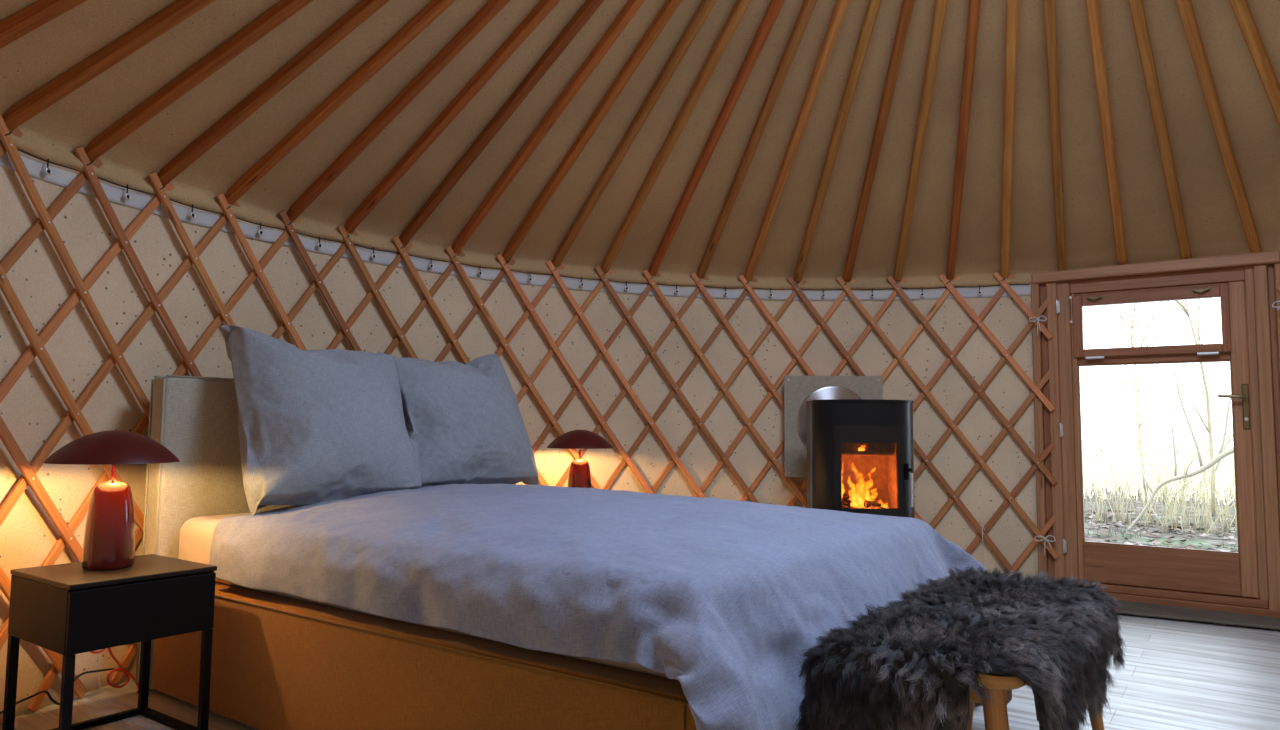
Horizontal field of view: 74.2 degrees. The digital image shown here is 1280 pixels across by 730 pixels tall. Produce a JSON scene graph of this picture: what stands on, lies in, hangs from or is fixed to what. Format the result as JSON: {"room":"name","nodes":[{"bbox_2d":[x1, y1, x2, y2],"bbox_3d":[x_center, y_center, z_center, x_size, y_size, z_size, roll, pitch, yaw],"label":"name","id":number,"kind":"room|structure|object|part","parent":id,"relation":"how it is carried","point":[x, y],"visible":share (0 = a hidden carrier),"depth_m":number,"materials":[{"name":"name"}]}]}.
{"room":"traditional dwelling","nodes":[
{"label":"traditional dwelling","id":0,"kind":"room"},
{"bbox_2d":[0,166,1038,721],"bbox_3d":[1.004,0.181,2.046,6.035,1.808,6.034,0,-4,0],"label":"wall","id":1,"kind":"structure","parent":0,"point":[33,408],"depth_m":4.56,"materials":[{"name":"fabric"}]},
{"bbox_2d":[0,151,1030,300],"bbox_3d":[1.010,-0.649,2.108,5.963,0.079,5.964,0,-4,0],"label":"trim","id":2,"kind":"structure","parent":1,"relation":"attached to","point":[61,176],"depth_m":4.24,"materials":[{"name":"grey fabric"}]},
{"bbox_2d":[17,149,1028,290],"bbox_3d":[-0.220,-0.537,4.064,4.924,0.010,1.317,3,-5,-32],"label":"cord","id":3,"kind":"object","parent":1,"relation":"attached to","point":[17,149],"visible":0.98,"depth_m":4.28,"materials":[{"name":"black fabric"}]},
{"bbox_2d":[45,159,51,174],"bbox_3d":[-1.888,-0.634,2.700,0.010,0.056,0.024,0,-4,11],"label":"hook","id":4,"kind":"object","parent":3,"relation":"hanging from","point":[48,171],"visible":1,"depth_m":2.70,"materials":[{"name":"silver metal"}]},
{"bbox_2d":[125,184,130,199],"bbox_3d":[-1.812,-0.611,2.993,0.010,0.056,0.024,-1,-5,17],"label":"hook","id":5,"kind":"object","parent":3,"relation":"hanging from","point":[127,195],"visible":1,"depth_m":2.99,"materials":[{"name":"silver metal"}]},
{"bbox_2d":[190,204,195,217],"bbox_3d":[-1.718,-0.591,3.250,0.010,0.056,0.024,-1,-5,23],"label":"hook","id":6,"kind":"object","parent":3,"relation":"hanging from","point":[192,214],"visible":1,"depth_m":3.25,"materials":[{"name":"silver metal"}]},
{"bbox_2d":[258,223,263,234],"bbox_3d":[-1.582,-0.568,3.531,0.010,0.056,0.024,-2,-5,29],"label":"hook","id":7,"kind":"object","parent":3,"relation":"hanging from","point":[261,232],"visible":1,"depth_m":3.53,"materials":[{"name":"silver metal"}]},
{"bbox_2d":[1069,281,1258,597],"bbox_3d":[2.709,0.374,4.424,0.793,1.568,0.124,-3,-5,35],"label":"door","id":8,"kind":"structure","parent":1,"relation":"in","point":[1181,569],"depth_m":4.34,"materials":[{"name":"wood"},{"name":"glass"},{"name":"metal"}]},
{"bbox_3d":[2.700,-0.364,4.493,0.628,0.059,0.049,-3,-5,35],"label":"sash rail","id":9,"kind":"part","parent":8,"relation":"part of","materials":[{"name":"brown wood"}]},
{"bbox_3d":[2.718,-0.391,4.519,0.694,0.028,0.055,-3,-5,35],"label":"rail","id":10,"kind":"part","parent":8,"relation":"part of","materials":[{"name":"brown wood"}]},
{"bbox_3d":[2.698,-0.074,4.471,0.628,0.045,0.049,-3,-5,35],"label":"sash rail","id":11,"kind":"part","parent":8,"relation":"part of","materials":[{"name":"brown wood"}]},
{"bbox_3d":[2.715,-0.033,4.492,0.694,0.046,0.055,-3,-5,35],"label":"rail","id":12,"kind":"part","parent":8,"relation":"part of","materials":[{"name":"brown wood"}]},
{"bbox_3d":[2.703,1.056,4.407,0.694,0.206,0.063,-3,-5,35],"label":"rail","id":13,"kind":"part","parent":8,"relation":"part of","materials":[{"name":"brown wood"}]},
{"bbox_3d":[2.957,0.157,4.221,0.122,0.023,0.050,-3,-5,35],"label":"handle","id":14,"kind":"part","parent":8,"relation":"part of","materials":[{"name":"gold metal"}]},
{"bbox_3d":[3.014,0.206,4.209,0.028,0.225,0.008,-3,-5,35],"label":"handle plate","id":15,"kind":"part","parent":8,"relation":"part of","materials":[{"name":"gold metal"}]},
{"bbox_2d":[0,114,1058,722],"bbox_3d":[-0.287,0.271,3.774,5.292,1.818,1.633,4,-5,-37],"label":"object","id":16,"kind":"structure","parent":0,"point":[29,477],"depth_m":4.27,"materials":[{"name":"brown wood"}]},
{"bbox_2d":[97,650,100,690],"bbox_3d":[-1.812,1.016,2.833,0.007,0.149,0.024,-2,-5,25],"label":"string","id":17,"kind":"object","parent":16,"relation":"hanging from","point":[97,650],"visible":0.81,"depth_m":2.83,"materials":[{"name":"beige fabric"}]},
{"bbox_2d":[784,375,882,476],"bbox_3d":[1.127,0.357,4.922,0.570,0.590,0.016,0,-4,2],"label":"plate","id":18,"kind":"object","parent":16,"relation":"attached to","point":[797,389],"visible":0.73,"depth_m":4.93,"materials":[{"name":"silver metal"}]},
{"bbox_2d":[797,386,860,445],"bbox_3d":[1.125,0.333,4.910,0.422,0.422,0.014,0,-4,2],"label":"rosette","id":19,"kind":"object","parent":18,"relation":"attached to","point":[830,392],"visible":0.27,"depth_m":4.92,"materials":[{"name":"silver metal"}]},
{"bbox_2d":[982,526,984,567],"bbox_3d":[1.937,1.029,4.765,0.018,0.247,0.006,-1,-5,19],"label":"string","id":20,"kind":"object","parent":16,"relation":"hanging from","point":[982,526],"visible":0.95,"depth_m":4.77,"materials":[{"name":"beige fabric"}]},
{"bbox_2d":[1029,316,1046,335],"bbox_3d":[2.231,-0.220,4.742,0.092,0.112,0.037,-1,-5,24],"label":"tie","id":21,"kind":"object","parent":16,"relation":"attached to","point":[1037,319],"visible":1,"depth_m":4.73,"materials":[{"name":"beige fabric"}]},
{"bbox_2d":[1034,535,1055,554],"bbox_3d":[2.226,0.989,4.648,0.107,0.112,0.037,-1,-5,24],"label":"tie","id":22,"kind":"object","parent":16,"relation":"attached to","point":[1045,539],"visible":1,"depth_m":4.64,"materials":[{"name":"beige fabric"}]},
{"bbox_2d":[1031,250,1279,617],"bbox_3d":[2.721,0.359,4.455,1.190,1.802,0.140,-3,-5,35],"label":"door frame","id":23,"kind":"structure","parent":16,"relation":"attached to","point":[1261,278],"depth_m":4.42,"materials":[{"name":"brown wood"}]},
{"bbox_3d":[2.327,0.406,4.725,0.053,1.744,0.080,-3,-5,35],"label":"casing","id":24,"kind":"part","parent":23,"relation":"part of","materials":[{"name":"brown wood"}]},
{"bbox_3d":[2.742,-0.445,4.518,0.794,0.072,0.070,-3,-5,35],"label":"head rail","id":25,"kind":"part","parent":23,"relation":"part of","materials":[{"name":"brown wood"}]},
{"bbox_3d":[3.101,0.371,4.177,0.054,1.744,0.082,-3,-5,35],"label":"casing","id":26,"kind":"part","parent":23,"relation":"part of","materials":[{"name":"brown wood"}]},
{"bbox_2d":[0,0,1279,289],"bbox_3d":[1.017,-1.369,2.162,5.946,1.404,5.948,-3,-5,35],"label":"ceiling","id":27,"kind":"structure","parent":0,"point":[1214,227],"depth_m":3.81,"materials":[{"name":"fabric"}]},
{"bbox_2d":[0,0,86,48],"bbox_3d":[-0.795,-1.389,2.259,2.326,1.320,0.043,0,-4,3],"label":"pole","id":28,"kind":"object","parent":27,"relation":"attached to","point":[40,12],"visible":1,"depth_m":2.25,"materials":[{"name":"brown wood"}]},
{"bbox_2d":[2,0,214,129],"bbox_3d":[-0.777,-1.376,2.437,2.326,1.320,0.044,0,-4,9],"label":"pole","id":29,"kind":"object","parent":27,"relation":"attached to","point":[178,11],"visible":1,"depth_m":2.51,"materials":[{"name":"brown wood"}]},
{"bbox_2d":[84,0,312,160],"bbox_3d":[-0.740,-1.362,2.615,2.326,1.320,0.044,-1,-4,14],"label":"pole","id":30,"kind":"object","parent":27,"relation":"attached to","point":[283,10],"visible":0.92,"depth_m":2.75,"materials":[{"name":"brown wood"}]},
{"bbox_2d":[157,0,389,184],"bbox_3d":[-0.688,-1.349,2.784,2.326,1.320,0.044,-1,-5,20],"label":"pole","id":31,"kind":"object","parent":27,"relation":"attached to","point":[364,9],"visible":0.94,"depth_m":2.96,"materials":[{"name":"brown wood"}]},
{"bbox_2d":[224,0,455,204],"bbox_3d":[-0.616,-1.335,2.953,2.326,1.320,0.043,-2,-5,26],"label":"pole","id":32,"kind":"object","parent":27,"relation":"attached to","point":[425,17],"visible":0.94,"depth_m":3.16,"materials":[{"name":"brown wood"}]},
{"bbox_2d":[286,0,510,220],"bbox_3d":[-0.530,-1.323,3.110,2.326,1.320,0.044,-2,-5,32],"label":"pole","id":33,"kind":"object","parent":27,"relation":"attached to","point":[492,8],"visible":0.97,"depth_m":3.33,"materials":[{"name":"brown wood"}]},
{"bbox_2d":[344,0,559,233],"bbox_3d":[-0.428,-1.311,3.258,2.326,1.320,0.045,-3,-5,37],"label":"pole","id":34,"kind":"object","parent":27,"relation":"attached to","point":[544,7],"visible":0.98,"depth_m":3.48,"materials":[{"name":"brown wood"}]},
{"bbox_2d":[399,0,603,244],"bbox_3d":[-0.311,-1.299,3.397,2.326,1.320,0.042,-4,-6,43],"label":"pole","id":35,"kind":"object","parent":27,"relation":"attached to","point":[589,7],"visible":1,"depth_m":3.61,"materials":[{"name":"brown wood"}]},
{"bbox_2d":[451,0,644,252],"bbox_3d":[-0.181,-1.289,3.523,0.044,1.320,2.326,4,-6,-41],"label":"pole","id":36,"kind":"object","parent":27,"relation":"attached to","point":[629,10],"visible":1,"depth_m":3.73,"materials":[{"name":"brown wood"}]},
{"bbox_2d":[502,0,681,260],"bbox_3d":[-0.041,-1.279,3.634,0.043,1.320,2.326,4,-5,-36],"label":"pole","id":37,"kind":"object","parent":27,"relation":"attached to","point":[668,9],"visible":1,"depth_m":3.82,"materials":[{"name":"brown wood"}]},
{"bbox_2d":[552,0,716,266],"bbox_3d":[0.110,-1.270,3.731,0.042,1.320,2.326,3,-5,-30],"label":"pole","id":38,"kind":"object","parent":27,"relation":"attached to","point":[706,6],"visible":1,"depth_m":3.90,"materials":[{"name":"brown wood"}]},
{"bbox_2d":[601,0,750,271],"bbox_3d":[0.272,-1.263,3.813,0.044,1.320,2.326,2,-5,-24],"label":"pole","id":39,"kind":"object","parent":27,"relation":"attached to","point":[741,6],"visible":1,"depth_m":3.97,"materials":[{"name":"brown wood"}]},
{"bbox_2d":[648,0,784,275],"bbox_3d":[0.441,-1.256,3.879,0.044,1.320,2.326,2,-5,-18],"label":"pole","id":40,"kind":"object","parent":27,"relation":"attached to","point":[775,6],"visible":1,"depth_m":4.02,"materials":[{"name":"brown wood"}]},
{"bbox_2d":[697,0,816,277],"bbox_3d":[0.615,-1.251,3.927,0.043,1.320,2.326,1,-4,-13],"label":"pole","id":41,"kind":"object","parent":27,"relation":"attached to","point":[807,8],"visible":1,"depth_m":4.06,"materials":[{"name":"brown wood"}]},
{"bbox_2d":[744,0,849,279],"bbox_3d":[0.794,-1.248,3.958,0.043,1.320,2.326,1,-4,-7],"label":"pole","id":42,"kind":"object","parent":27,"relation":"attached to","point":[841,6],"visible":1,"depth_m":4.08,"materials":[{"name":"brown wood"}]},
{"bbox_2d":[794,0,881,280],"bbox_3d":[0.974,-1.245,3.971,0.044,1.320,2.326,1,-4,-1],"label":"pole","id":43,"kind":"object","parent":27,"relation":"attached to","point":[873,7],"visible":1,"depth_m":4.09,"materials":[{"name":"brown wood"}]},
{"bbox_2d":[843,0,914,280],"bbox_3d":[1.156,-1.244,3.966,0.043,1.320,2.326,0,-4,4],"label":"pole","id":44,"kind":"object","parent":27,"relation":"attached to","point":[907,5],"visible":1,"depth_m":4.08,"materials":[{"name":"brown wood"}]},
{"bbox_2d":[894,0,947,280],"bbox_3d":[1.334,-1.244,3.943,0.044,1.320,2.326,0,-4,10],"label":"pole","id":45,"kind":"object","parent":27,"relation":"attached to","point":[940,5],"visible":1,"depth_m":4.07,"materials":[{"name":"brown wood"}]},
{"bbox_2d":[946,0,980,278],"bbox_3d":[1.508,-1.246,3.904,0.044,1.320,2.326,-1,-4,16],"label":"pole","id":46,"kind":"object","parent":27,"relation":"attached to","point":[974,5],"visible":1,"depth_m":4.04,"materials":[{"name":"brown wood"}]},
{"bbox_2d":[1001,0,1017,276],"bbox_3d":[1.681,-1.249,3.845,0.042,1.320,2.326,-1,-5,21],"label":"pole","id":47,"kind":"object","parent":27,"relation":"attached to","point":[1012,5],"visible":1,"depth_m":3.99,"materials":[{"name":"brown wood"}]},
{"bbox_2d":[1044,0,1065,270],"bbox_3d":[1.844,-1.253,3.772,0.044,1.320,2.326,-2,-5,27],"label":"pole","id":48,"kind":"object","parent":27,"relation":"attached to","point":[1049,5],"visible":1,"depth_m":3.92,"materials":[{"name":"brown wood"}]},
{"bbox_2d":[1086,0,1126,264],"bbox_3d":[2.003,-1.258,3.679,0.044,1.320,2.326,-2,-5,33],"label":"pole","id":49,"kind":"object","parent":27,"relation":"attached to","point":[1093,13],"visible":0.9,"depth_m":3.85,"materials":[{"name":"brown wood"}]},
{"bbox_2d":[1128,0,1191,258],"bbox_3d":[2.147,-1.265,3.575,0.044,1.320,2.326,-3,-6,39],"label":"pole","id":50,"kind":"object","parent":27,"relation":"attached to","point":[1136,6],"visible":0.88,"depth_m":3.76,"materials":[{"name":"brown wood"}]},
{"bbox_2d":[1175,0,1261,252],"bbox_3d":[2.282,-1.273,3.457,0.043,1.320,2.326,-4,-6,44],"label":"pole","id":51,"kind":"object","parent":27,"relation":"attached to","point":[1185,9],"visible":1,"depth_m":3.66,"materials":[{"name":"brown wood"}]},
{"bbox_2d":[1229,0,1279,126],"bbox_3d":[2.406,-1.282,3.323,2.326,1.320,0.044,4,-6,-40],"label":"pole","id":52,"kind":"object","parent":27,"relation":"attached to","point":[1241,10],"visible":1,"depth_m":3.35,"materials":[{"name":"brown wood"}]},
{"bbox_2d":[0,613,1279,729],"bbox_3d":[0.995,1.121,1.975,6.240,0.120,6.240,0,-4,0],"label":"floor","id":53,"kind":"structure","parent":0,"point":[1177,674],"depth_m":2.93,"materials":[{"name":"grey wood"}]},
{"bbox_2d":[0,667,126,713],"bbox_3d":[-1.841,1.030,2.599,0.025,0.078,0.644,0,-4,11],"label":"power cable","id":54,"kind":"object","parent":53,"relation":"on","point":[125,668],"visible":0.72,"depth_m":2.65,"materials":[{"name":"black plastic"}]},
{"bbox_2d":[2,554,216,729],"bbox_3d":[-1.510,0.828,2.416,0.390,0.490,0.385,-3,-5,35],"label":"nightstand","id":55,"kind":"object","parent":53,"relation":"on","point":[68,609],"visible":0.98,"depth_m":2.33,"materials":[{"name":"black wood"}]},
{"bbox_3d":[-1.761,0.912,2.367,0.022,0.310,0.022,-3,-5,35],"label":"leg","id":56,"kind":"part","parent":55,"relation":"part of","materials":[{"name":"black paint"}]},
{"bbox_3d":[-1.466,0.899,2.160,0.022,0.310,0.022,-3,-5,35],"label":"leg","id":57,"kind":"part","parent":55,"relation":"part of","materials":[{"name":"black paint"}]},
{"bbox_3d":[-1.659,1.069,2.501,0.022,0.018,0.335,-3,-5,35],"label":"rail","id":58,"kind":"part","parent":55,"relation":"part of","materials":[{"name":"black paint"}]},
{"bbox_2d":[43,430,179,570],"bbox_3d":[-1.532,0.387,2.455,0.338,0.394,0.338,0,-4,0],"label":"table lamp","id":59,"kind":"object","parent":55,"relation":"on","point":[109,535],"visible":1,"depth_m":2.40,"materials":[{"name":"red ceramic"}]},
{"bbox_3d":[-1.531,0.237,2.466,0.338,0.092,0.338,0,-4,0],"label":"lamp shade","id":60,"kind":"part","parent":59,"relation":"part of","materials":[{"name":"red metal"}]},
{"bbox_3d":[-1.532,0.302,2.461,0.021,0.072,0.021,0,-4,0],"label":"stem","id":61,"kind":"part","parent":59,"relation":"part of","materials":[{"name":"red metal"}]},
{"bbox_3d":[-1.355,0.675,2.319,0.012,0.159,0.379,-3,-5,35],"label":"drawer","id":62,"kind":"part","parent":55,"relation":"part of","materials":[{"name":"black paint"}]},
{"bbox_3d":[-1.555,0.936,2.658,0.022,0.310,0.022,-3,-5,35],"label":"leg","id":63,"kind":"part","parent":55,"relation":"part of","materials":[{"name":"black paint"}]},
{"bbox_3d":[-1.409,1.074,2.543,0.338,0.018,0.022,-3,-5,35],"label":"rail","id":64,"kind":"part","parent":55,"relation":"part of","materials":[{"name":"black paint"}]},
{"bbox_3d":[-1.261,0.923,2.451,0.022,0.310,0.022,-3,-5,35],"label":"leg","id":65,"kind":"part","parent":55,"relation":"part of","materials":[{"name":"black paint"}]},
{"bbox_2d":[90,648,138,693],"bbox_3d":[-1.742,0.946,2.769,0.064,0.301,0.261,-1,-5,19],"label":"power cable","id":66,"kind":"object","parent":53,"relation":"on","point":[122,669],"visible":0.74,"depth_m":2.83,"materials":[{"name":"red plastic"}]},
{"bbox_2d":[135,375,695,729],"bbox_3d":[-0.294,0.587,2.961,2.231,1.072,1.733,-3,-5,35],"label":"bed","id":67,"kind":"object","parent":53,"relation":"on","point":[280,661],"visible":0.32,"depth_m":2.32,"materials":[{"name":"fabric"}]},
{"bbox_3d":[-1.164,0.619,3.579,0.095,1.048,1.725,-3,-5,35],"label":"headboard","id":68,"kind":"part","parent":67,"relation":"part of","materials":[{"name":"fabric"}]},
{"bbox_3d":[-0.288,0.633,2.912,2.096,0.203,1.560,-3,-5,35],"label":"mattress","id":69,"kind":"part","parent":67,"relation":"part of","materials":[{"name":"white fabric"}]},
{"bbox_2d":[208,484,984,729],"bbox_3d":[-0.142,0.767,2.838,2.201,0.670,1.926,-3,-5,35],"label":"duvet","id":70,"kind":"object","parent":67,"relation":"on","point":[718,597],"visible":0.91,"depth_m":2.09,"materials":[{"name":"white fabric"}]},
{"bbox_2d":[220,325,420,515],"bbox_3d":[-1.157,0.200,3.144,0.390,0.648,0.716,-3,-5,36],"label":"pillow","id":71,"kind":"object","parent":70,"relation":"on","point":[315,426],"visible":0.94,"depth_m":2.96,"materials":[{"name":"fabric"}]},
{"bbox_2d":[377,351,538,486],"bbox_3d":[-0.796,0.242,3.745,0.377,0.637,0.784,-2,-5,33],"label":"pillow","id":72,"kind":"object","parent":70,"relation":"on","point":[464,423],"visible":0.85,"depth_m":3.59,"materials":[{"name":"grey fabric"}]},
{"bbox_2d":[806,399,914,517],"bbox_3d":[1.139,0.711,4.339,0.516,1.056,0.407,0,-4,3],"label":"wood stove","id":73,"kind":"object","parent":53,"relation":"on","point":[860,452],"visible":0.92,"depth_m":4.25,"materials":[{"name":"black metal"}]},
{"bbox_3d":[0.885,0.687,4.361,0.007,0.983,0.070,0,-4,3],"label":"panel","id":74,"kind":"part","parent":73,"relation":"part of","materials":[{"name":"grey metal"}]},
{"bbox_3d":[0.979,0.537,4.203,0.049,0.470,0.018,-2,-5,31],"label":"frame","id":75,"kind":"part","parent":73,"relation":"part of","materials":[{"name":"black metal"}]},
{"bbox_3d":[1.144,0.191,4.381,0.508,0.012,0.401,0,-4,3],"label":"plate","id":76,"kind":"part","parent":73,"relation":"part of","materials":[{"name":"black metal"}]},
{"bbox_3d":[1.134,0.343,4.187,0.274,0.083,0.048,0,-4,3],"label":"frame","id":77,"kind":"part","parent":73,"relation":"part of","materials":[{"name":"black metal"}]},
{"bbox_3d":[1.131,0.737,4.157,0.274,0.067,0.048,0,-4,3],"label":"frame","id":78,"kind":"part","parent":73,"relation":"part of","materials":[{"name":"black metal"}]},
{"bbox_3d":[1.288,0.539,4.189,0.049,0.470,0.018,3,-5,-26],"label":"frame","id":79,"kind":"part","parent":73,"relation":"part of","materials":[{"name":"black metal"}]},
{"bbox_3d":[1.339,0.616,4.172,0.016,0.166,0.020,0,-4,3],"label":"handle","id":80,"kind":"part","parent":73,"relation":"part of","materials":[{"name":"silver metal"}]},
{"bbox_2d":[964,671,1104,729],"bbox_3d":[0.821,0.833,2.014,0.390,0.462,1.090,-3,-5,35],"label":"bench","id":81,"kind":"object","parent":53,"relation":"on","point":[1001,687],"visible":0.22,"depth_m":1.55,"materials":[{"name":"brown wood"}]},
{"bbox_2d":[792,564,1127,729],"bbox_3d":[0.815,0.771,2.010,0.458,0.375,1.120,-3,-5,35],"label":"sheepskin","id":82,"kind":"object","parent":81,"relation":"on","point":[913,663],"visible":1,"depth_m":1.70,"materials":[{"name":"grey fur"}]},
{"bbox_3d":[0.983,0.883,2.503,0.042,0.440,0.122,1,-4,-3],"label":"leg","id":83,"kind":"part","parent":81,"relation":"part of","materials":[{"name":"brown wood"}]},
{"bbox_3d":[0.658,0.806,1.524,0.042,0.440,0.122,1,-4,-3],"label":"leg","id":84,"kind":"part","parent":81,"relation":"part of","materials":[{"name":"brown wood"}]},
{"bbox_3d":[0.823,0.616,2.031,0.375,0.026,1.035,-3,-5,35],"label":"seat","id":85,"kind":"part","parent":81,"relation":"part of","materials":[{"name":"brown wood"}]},
{"bbox_3d":[1.232,0.872,2.326,0.122,0.440,0.042,2,-5,-16],"label":"leg","id":86,"kind":"part","parent":81,"relation":"part of","materials":[{"name":"brown wood"}]},
{"bbox_2d":[1110,600,1279,629],"bbox_3d":[2.850,1.226,4.157,1.020,0.017,0.430,-2,-5,30],"label":"door mat","id":87,"kind":"object","parent":53,"relation":"on","point":[1130,608],"visible":0.69,"depth_m":4.11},
{"bbox_3d":[-0.291,0.975,4.297,0.390,0.500,0.385,-3,-5,35],"label":"nightstand","id":88,"kind":"object","parent":53,"relation":"on","visible":0},
{"bbox_2d":[547,430,612,487],"bbox_3d":[-0.305,0.526,4.288,0.338,0.394,0.338,0,-4,0],"label":"table lamp","id":89,"kind":"object","parent":88,"relation":"on","point":[579,476],"visible":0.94,"depth_m":4.23,"materials":[{"name":"red metal"}]},
{"bbox_3d":[-0.304,0.375,4.300,0.338,0.092,0.338,0,-4,0],"label":"lamp shade","id":90,"kind":"part","parent":89,"relation":"part of","materials":[{"name":"red metal"}]},
{"label":"outside","id":91,"kind":"structure","parent":0,"visible":0},
{"bbox_2d":[1084,448,1237,551],"bbox_3d":[13.108,2.421,19.071,76.798,0.434,39.999,-3,-5,35],"label":"ground","id":92,"kind":"structure","parent":91,"point":[1215,539],"depth_m":9.54,"materials":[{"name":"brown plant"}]},
{"bbox_2d":[1082,424,1193,526],"bbox_3d":[5.638,1.279,9.964,0.920,1.172,1.449,4,-6,-42],"label":"shrub","id":93,"kind":"object","parent":92,"relation":"on","point":[1112,472],"visible":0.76,"depth_m":9.89,"materials":[{"name":"beige plant"}]},
{"bbox_2d":[1106,300,1187,494],"bbox_3d":[8.509,-0.469,14.453,1.452,5.317,3.041,0,-4,9],"label":"bare tree","id":94,"kind":"object","parent":92,"relation":"on","point":[1134,380],"visible":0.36,"depth_m":14.01,"materials":[{"name":"beige plant"}]},
{"bbox_2d":[1082,428,1234,504],"bbox_3d":[11.086,1.648,15.347,15.598,1.257,9.084,-3,-5,35],"label":"reeds","id":95,"kind":"object","parent":92,"relation":"on","point":[1126,460],"visible":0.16,"depth_m":14.25,"materials":[{"name":"beige plant"}]},
{"bbox_2d":[1084,509,1237,551],"bbox_3d":[5.209,1.635,7.594,6.901,0.105,6.975,-3,-5,35],"label":"fallen leaves","id":96,"kind":"object","parent":92,"relation":"on","point":[1179,528],"visible":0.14,"depth_m":8.66,"materials":[{"name":"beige plant"}]},
{"bbox_2d":[1101,407,1236,537],"bbox_3d":[5.856,1.072,8.998,1.645,1.443,1.458,0,-4,0],"label":"shrub","id":97,"kind":"object","parent":92,"relation":"on","point":[1171,517],"visible":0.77,"depth_m":9.00,"materials":[{"name":"beige plant"}]},
{"bbox_2d":[1121,436,1236,525],"bbox_3d":[6.912,1.315,9.636,2.323,1.074,1.149,-1,-5,22],"label":"shrub","id":98,"kind":"object","parent":92,"relation":"on","point":[1232,520],"visible":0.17,"depth_m":9.71,"materials":[{"name":"beige plant"}]},
{"bbox_2d":[1127,314,1233,530],"bbox_3d":[6.061,0.575,8.258,2.349,2.253,0.124,-2,-5,34],"label":"leaning tree","id":99,"kind":"object","parent":92,"relation":"on","point":[1221,455],"visible":0.88,"depth_m":8.61,"materials":[{"name":"beige plant"}]},
{"bbox_2d":[1166,298,1232,514],"bbox_3d":[6.699,-0.208,10.401,2.132,4.222,2.636,-3,-5,37],"label":"bare tree","id":100,"kind":"object","parent":92,"relation":"on","point":[1185,310],"visible":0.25,"depth_m":10.77,"materials":[{"name":"beige plant"}]}
]}

